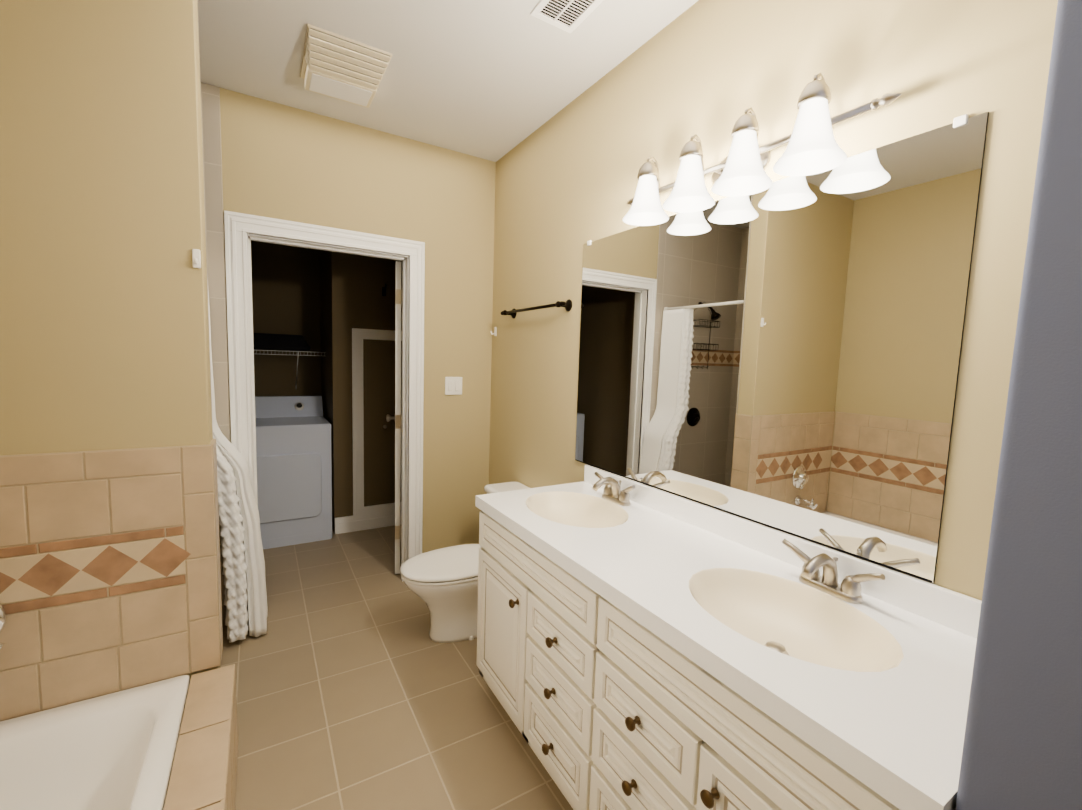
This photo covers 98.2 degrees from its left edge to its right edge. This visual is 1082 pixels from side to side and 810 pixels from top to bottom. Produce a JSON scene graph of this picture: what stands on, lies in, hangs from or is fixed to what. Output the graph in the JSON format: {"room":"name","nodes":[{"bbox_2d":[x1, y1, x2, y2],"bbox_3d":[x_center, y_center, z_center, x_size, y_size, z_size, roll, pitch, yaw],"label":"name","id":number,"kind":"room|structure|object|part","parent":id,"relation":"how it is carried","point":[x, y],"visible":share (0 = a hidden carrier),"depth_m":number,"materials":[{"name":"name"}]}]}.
{"room":"bathroom","nodes":[
{"label":"bathroom","id":0,"kind":"room"},
{"bbox_2d":[251,241,318,395],"bbox_3d":[-2.348,-0.383,4.218,0.900,2.716,0.100,-1,6,-31],"label":"wall","id":1,"kind":"structure","parent":0,"point":[285,279],"depth_m":4.16,"materials":[{"name":"brown paint"}]},
{"bbox_2d":[254,350,325,388],"bbox_3d":[-2.290,-0.293,3.979,0.806,0.345,0.381,-1,6,-31],"label":"wire shelf","id":2,"kind":"object","parent":1,"relation":"attached to","point":[293,354],"visible":0.75,"depth_m":3.92,"materials":[{"name":"white metal"}]},
{"bbox_2d":[253,333,310,350],"bbox_3d":[-2.262,-0.535,3.989,0.520,0.134,0.330,-1,6,-31],"label":"bag","id":3,"kind":"object","parent":2,"relation":"on","point":[267,341],"visible":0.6,"depth_m":3.88,"materials":[{"name":"black"}]},
{"bbox_2d":[319,250,326,419],"bbox_3d":[-1.810,-0.353,4.079,0.120,2.716,0.660,-1,6,-31],"label":"wall","id":4,"kind":"structure","parent":0,"point":[322,301],"depth_m":4.15,"materials":[{"name":"brown paint"}]},
{"bbox_2d":[327,251,401,533],"bbox_3d":[-1.261,-0.323,3.954,0.930,2.716,0.120,-1,6,-31],"label":"wall","id":5,"kind":"structure","parent":0,"point":[355,283],"depth_m":3.74,"materials":[{"name":"brown paint"}]},
{"bbox_2d":[335,510,400,533],"bbox_3d":[-1.276,0.968,4.009,0.900,0.135,0.022,-1,6,-31],"label":"baseboard","id":6,"kind":"structure","parent":5,"relation":"attached to","point":[347,524],"depth_m":3.87,"materials":[{"name":"white wood"}]},
{"bbox_2d":[352,328,401,515],"bbox_3d":[-1.176,0.152,3.958,0.776,1.541,0.051,-1,6,-31],"label":"trim","id":7,"kind":"structure","parent":5,"relation":"attached to","point":[373,385],"depth_m":3.85,"materials":[{"name":"white wood"}]},
{"bbox_2d":[221,525,572,809],"bbox_3d":[-0.938,1.305,1.830,3.150,0.100,6.050,-1,6,-31],"label":"floor","id":8,"kind":"structure","parent":0,"point":[357,688],"depth_m":1.95,"materials":[{"name":"tile"}]},
{"bbox_2d":[0,664,237,809],"bbox_3d":[-1.097,1.192,0.653,1.068,0.338,1.825,-1,6,-31],"label":"bathtub","id":9,"kind":"object","parent":8,"relation":"on","point":[170,744],"visible":1,"depth_m":1.38,"materials":[{"name":"white ceramic"}]},
{"bbox_2d":[255,395,331,549],"bbox_3d":[-2.086,0.493,3.739,0.690,1.080,0.678,-1,6,-31],"label":"dryer","id":10,"kind":"object","parent":8,"relation":"on","point":[294,462],"visible":0.83,"depth_m":3.53,"materials":[{"name":"white metal"}]},
{"bbox_2d":[400,481,528,642],"bbox_3d":[-0.367,0.850,2.509,0.756,0.712,0.494,-1,6,-31],"label":"toilet","id":11,"kind":"object","parent":8,"relation":"on","point":[442,583],"visible":0.52,"depth_m":2.38,"materials":[{"name":"white ceramic"}]},
{"bbox_2d":[475,465,981,809],"bbox_3d":[0.351,0.834,1.462,0.605,0.988,1.565,-1,6,-31],"label":"bathroom vanity","id":12,"kind":"object","parent":8,"relation":"on","point":[640,646],"visible":1,"depth_m":1.15,"materials":[{"name":"white wood"}]},
{"bbox_2d":[592,472,634,505],"bbox_3d":[0.269,0.345,1.908,0.151,0.105,0.251,-1,6,-31],"label":"faucet","id":13,"kind":"object","parent":12,"relation":"on","point":[611,495],"depth_m":1.91,"materials":[{"name":"silver metal"}]},
{"bbox_2d":[782,539,884,603],"bbox_3d":[0.706,0.428,1.184,0.151,0.105,0.251,-1,6,-31],"label":"faucet","id":14,"kind":"object","parent":12,"relation":"on","point":[826,587],"depth_m":1.19,"materials":[{"name":"silver metal"}]},
{"bbox_2d":[198,0,697,161],"bbox_3d":[-0.848,-1.497,1.563,3.150,0.100,6.050,-1,6,-31],"label":"ceiling","id":15,"kind":"structure","parent":0,"point":[494,80],"depth_m":1.98,"materials":[{"name":"white paint"}]},
{"bbox_2d":[300,24,391,107],"bbox_3d":[-0.866,-1.463,2.061,0.320,0.062,0.400,-1,6,-31],"label":"fan light","id":16,"kind":"object","parent":15,"relation":"attached to","point":[339,67],"visible":1,"depth_m":2.01,"materials":[{"name":"beige plastic"}]},
{"bbox_2d":[530,0,603,32],"bbox_3d":[0.129,-1.416,1.610,0.180,0.008,0.360,-1,6,-31],"label":"ceiling vent","id":17,"kind":"object","parent":15,"relation":"in","point":[569,16],"visible":1,"depth_m":1.70,"materials":[{"name":"white metal"}]},
{"bbox_2d":[0,0,1057,678],"bbox_3d":[-0.418,-0.001,0.857,2.755,2.716,4.112,-1,6,-31],"label":"wall","id":18,"kind":"structure","parent":0,"point":[104,332],"depth_m":1.46,"materials":[{"name":"beige paint"}]},
{"bbox_2d":[0,439,222,721],"bbox_3d":[-1.603,0.538,1.425,1.026,0.800,0.135,-1,6,-31],"label":"wall tile","id":19,"kind":"structure","parent":18,"relation":"attached to","point":[110,576],"depth_m":1.48,"materials":[{"name":"tile"}]},
{"bbox_2d":[192,249,200,268],"bbox_3d":[-1.116,-0.475,1.516,0.022,0.060,0.033,-1,6,-31],"label":"hook","id":20,"kind":"object","parent":18,"relation":"attached to","point":[196,258],"visible":1,"depth_m":1.52,"materials":[{"name":"white plastic"}]},
{"bbox_2d":[197,0,224,624],"bbox_3d":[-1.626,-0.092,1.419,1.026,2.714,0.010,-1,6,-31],"label":"shower wall tile","id":21,"kind":"structure","parent":18,"relation":"attached to","point":[212,176],"depth_m":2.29,"materials":[{"name":"beige tile"}]},
{"bbox_2d":[209,84,230,617],"bbox_3d":[-2.043,-0.173,2.124,1.041,2.714,0.010,-1,6,-31],"label":"shower wall tile","id":22,"kind":"structure","parent":18,"relation":"attached to","point":[215,154],"depth_m":2.32,"materials":[{"name":"beige tile"}]},
{"bbox_2d":[207,278,267,642],"bbox_3d":[-1.418,0.241,2.067,0.341,1.911,0.811,-1,6,-31],"label":"shower curtain","id":23,"kind":"object","parent":18,"relation":"hanging from","point":[245,593],"visible":0.5,"depth_m":2.29,"materials":[{"name":"white fabric"}]},
{"bbox_2d":[224,210,424,581],"bbox_3d":[-1.199,0.086,2.724,1.006,2.138,0.145,-1,6,-31],"label":"door frame","id":24,"kind":"structure","parent":18,"relation":"attached to","point":[242,231],"depth_m":2.58,"materials":[{"name":"white wood"}]},
{"bbox_2d":[386,261,401,573],"bbox_3d":[-1.034,0.074,3.387,0.175,2.024,0.810,0,6,-17],"label":"door leaf","id":25,"kind":"structure","parent":18,"relation":"in","point":[397,417],"depth_m":3.01,"materials":[{"name":"white paint"},{"name":"brushed nickel"}]},
{"bbox_3d":[-1.137,0.103,3.721,0.175,0.060,0.060,0,6,-17],"label":"knob","id":26,"kind":"part","parent":25,"relation":"part of","materials":[{"name":"silver metal"}]},
{"bbox_2d":[445,377,461,394],"bbox_3d":[-0.561,-0.123,3.019,0.116,0.116,0.012,-1,6,-31],"label":"light switch","id":27,"kind":"object","parent":18,"relation":"attached to","point":[453,385],"visible":1,"depth_m":3.02,"materials":[{"name":"white plastic"}]},
{"bbox_2d":[490,327,496,335],"bbox_3d":[-0.313,-0.481,3.064,0.042,0.060,0.030,-1,6,-31],"label":"robe hook","id":28,"kind":"object","parent":18,"relation":"attached to","point":[495,331],"visible":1,"depth_m":3.06,"materials":[{"name":"white plastic"}]},
{"bbox_2d":[501,299,571,317],"bbox_3d":[-0.044,-0.527,2.581,0.075,0.060,0.702,-1,6,-31],"label":"towel rail","id":29,"kind":"object","parent":18,"relation":"attached to","point":[567,304],"visible":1,"depth_m":2.43,"materials":[{"name":"black metal"}]},
{"bbox_2d":[623,73,900,225],"bbox_3d":[0.552,-0.759,1.453,0.202,0.223,0.940,-1,6,-31],"label":"sconce","id":30,"kind":"object","parent":18,"relation":"attached to","point":[813,148],"visible":1,"depth_m":1.33,"materials":[{"name":"white glass"}]},
{"bbox_2d":[575,112,988,582],"bbox_3d":[0.557,-0.178,1.655,0.011,1.048,1.445,-1,6,-31],"label":"mirror","id":31,"kind":"object","parent":18,"relation":"attached to","point":[783,355],"visible":0.98,"depth_m":1.33,"materials":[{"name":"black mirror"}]},
{"bbox_3d":[-1.081,0.633,0.608,1.096,0.800,1.846,-1,6,-31],"label":"wall tile","id":32,"kind":"structure","parent":18,"relation":"attached to","visible":0},
{"bbox_2d":[0,604,6,649],"bbox_3d":[-1.601,0.690,1.280,0.184,0.294,0.144,-1,6,-31],"label":"tub faucet","id":33,"kind":"object","parent":32,"relation":"attached to","point":[3,617],"visible":1,"depth_m":1.37,"materials":[{"name":"silver metal"}]},
{"bbox_2d":[955,0,1081,809],"bbox_3d":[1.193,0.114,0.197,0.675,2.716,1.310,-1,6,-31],"label":"door","id":34,"kind":"structure","parent":0,"point":[1022,747],"depth_m":0.55,"materials":[{"name":"blue paint"}]}
]}

